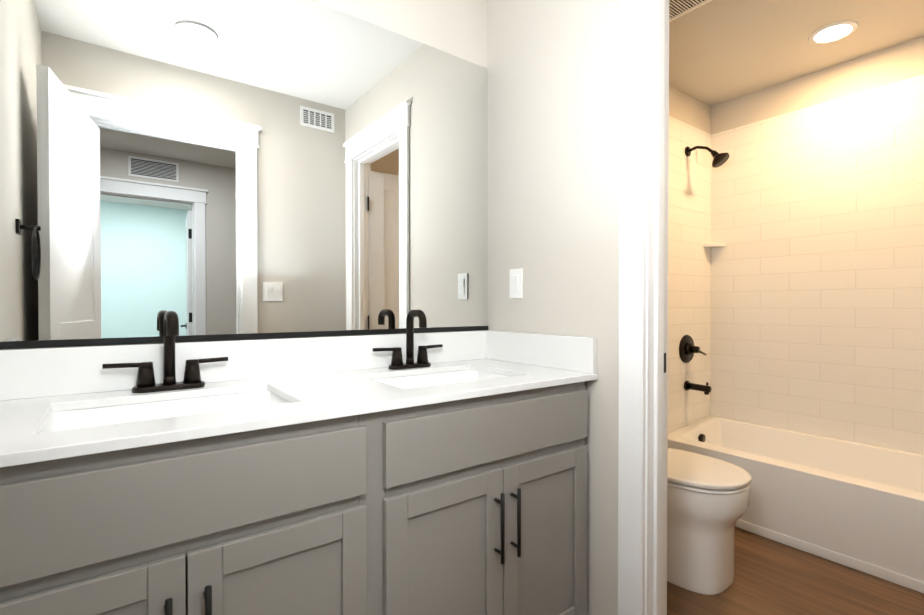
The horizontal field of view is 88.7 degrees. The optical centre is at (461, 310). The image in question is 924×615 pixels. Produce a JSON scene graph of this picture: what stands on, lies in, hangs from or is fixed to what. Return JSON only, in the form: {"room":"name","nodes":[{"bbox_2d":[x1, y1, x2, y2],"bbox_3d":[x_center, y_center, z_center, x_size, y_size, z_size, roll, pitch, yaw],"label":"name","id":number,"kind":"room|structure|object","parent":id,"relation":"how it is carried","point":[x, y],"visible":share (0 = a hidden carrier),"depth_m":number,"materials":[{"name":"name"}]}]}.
{"room":"bathroom","nodes":[
{"label":"bathroom","id":0,"kind":"room"},
{"bbox_2d":[0,0,923,614],"bbox_3d":[0.760,-0.096,0.520,4.740,2.440,0.154,0,1,-37],"label":"wall","id":1,"kind":"structure","parent":0,"point":[552,66],"depth_m":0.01,"materials":[{"name":"grey paint"}]},
{"bbox_2d":[0,0,487,348],"bbox_3d":[-0.502,-0.457,1.516,1.518,1.086,0.011,0,1,-37],"label":"mirror","id":2,"kind":"object","parent":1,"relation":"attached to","point":[206,170],"visible":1,"depth_m":1.39,"materials":[{"name":"clear glass"}]},
{"bbox_2d":[0,330,487,397],"bbox_3d":[-0.500,0.146,1.518,1.520,0.117,0.020,0,1,-37],"label":"backsplash","id":3,"kind":"structure","parent":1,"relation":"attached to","point":[36,372],"depth_m":1.34,"materials":[{"name":"white stone"}]},
{"bbox_2d":[510,268,522,298],"bbox_3d":[0.208,-0.103,1.832,0.010,0.115,0.070,0,1,-37],"label":"light switch","id":4,"kind":"object","parent":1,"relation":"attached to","point":[516,283],"visible":1,"depth_m":1.82,"materials":[{"name":"white plastic"}]},
{"bbox_2d":[488,330,596,373],"bbox_3d":[0.269,0.144,1.741,0.020,0.117,0.539,0,1,-37],"label":"backsplash","id":5,"kind":"structure","parent":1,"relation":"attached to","point":[564,352],"depth_m":1.68,"materials":[{"name":"white stone"}]},
{"bbox_2d":[618,0,668,614],"bbox_3d":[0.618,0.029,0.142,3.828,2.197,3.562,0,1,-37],"label":"trim","id":6,"kind":"structure","parent":1,"relation":"attached to","point":[643,285],"depth_m":1.40,"materials":[{"name":"white paint"}]},
{"bbox_2d":[664,353,665,372],"bbox_3d":[0.612,0.160,1.436,0.030,0.060,0.002,0,1,-37],"label":"strike plate","id":7,"kind":"object","parent":6,"relation":"attached to","point":[664,362],"visible":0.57,"depth_m":1.44,"materials":[{"name":"black"}]},
{"bbox_2d":[668,74,923,453],"bbox_3d":[1.819,-0.018,2.306,0.680,2.250,1.523,0,1,-37],"label":"wall tile","id":8,"kind":"structure","parent":1,"relation":"attached to","point":[796,303],"depth_m":2.67,"materials":[{"name":"white tile"}]},
{"bbox_2d":[679,335,705,362],"bbox_3d":[1.417,0.239,2.898,0.185,0.176,0.077,0,1,-37],"label":"shower valve","id":9,"kind":"object","parent":8,"relation":"attached to","point":[688,349],"visible":1,"depth_m":2.89,"materials":[{"name":"black metal"}]},
{"bbox_2d":[684,381,711,394],"bbox_3d":[1.434,0.467,2.869,0.060,0.072,0.146,0,1,-37],"label":"tub spout","id":10,"kind":"object","parent":8,"relation":"attached to","point":[705,389],"visible":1,"depth_m":2.85,"materials":[{"name":"black metal"}]},
{"bbox_2d":[685,146,728,167],"bbox_3d":[1.462,-0.925,2.818,0.104,0.166,0.244,0,1,-37],"label":"shower head","id":11,"kind":"object","parent":8,"relation":"attached to","point":[719,159],"visible":1,"depth_m":2.78},
{"bbox_2d":[704,243,725,247],"bbox_3d":[1.626,-0.419,3.035,0.095,0.022,0.095,0,1,-37],"label":"soap shelf","id":12,"kind":"object","parent":8,"relation":"attached to","point":[711,245],"visible":1,"depth_m":3.02,"materials":[{"name":"white ceramic"}]},
{"bbox_2d":[667,527,923,614],"bbox_3d":[1.597,1.165,-0.594,5.110,0.060,6.530,0,1,-37],"label":"floor","id":13,"kind":"structure","parent":0,"point":[772,577],"depth_m":1.87,"materials":[{"name":"brown wood"}]},
{"bbox_2d":[0,374,597,614],"bbox_3d":[-0.341,0.672,1.286,1.492,0.890,0.590,0,1,-37],"label":"bathroom vanity","id":14,"kind":"object","parent":13,"relation":"on","point":[410,472],"depth_m":1.00,"materials":[{"name":"grey wood"}]},
{"bbox_2d":[0,358,591,457],"bbox_3d":[-0.338,0.217,1.301,1.520,0.020,0.563,0,1,-37],"label":"countertop","id":15,"kind":"structure","parent":14,"relation":"on","point":[53,421],"depth_m":1.17,"materials":[{"name":"white stone"}]},
{"bbox_2d":[667,448,751,594],"bbox_3d":[0.885,0.708,2.111,0.420,0.802,0.717,0,1,-37],"label":"toilet","id":16,"kind":"object","parent":13,"relation":"on","point":[707,501],"visible":0.35,"depth_m":1.86,"materials":[{"name":"white ceramic"}]},
{"bbox_2d":[668,415,923,592],"bbox_3d":[1.836,0.902,2.327,0.614,0.410,1.500,0,1,-37],"label":"bathtub","id":17,"kind":"object","parent":13,"relation":"on","point":[859,506],"visible":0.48,"depth_m":2.22,"materials":[{"name":"white ceramic"}]},
{"bbox_2d":[669,0,923,105],"bbox_3d":[1.597,-1.335,-0.617,5.110,0.060,6.530,0,1,-37],"label":"ceiling","id":18,"kind":"structure","parent":0,"point":[721,51],"depth_m":2.33,"materials":[{"name":"white paint"}]},
{"bbox_2d":[669,0,711,21],"bbox_3d":[0.907,-1.325,1.979,0.300,0.008,0.300,0,1,-37],"label":"ceiling vent","id":19,"kind":"object","parent":18,"relation":"in","point":[678,8],"visible":0.48,"depth_m":2.06,"materials":[{"name":"white plastic"}]},
{"bbox_2d":[808,21,858,43],"bbox_3d":[1.778,-1.329,2.265,0.190,0.007,0.190,0,1,-37],"label":"recessed light","id":20,"kind":"object","parent":18,"relation":"in","point":[833,32],"visible":1,"depth_m":2.25,"materials":[{"name":"white paint"}]}
]}

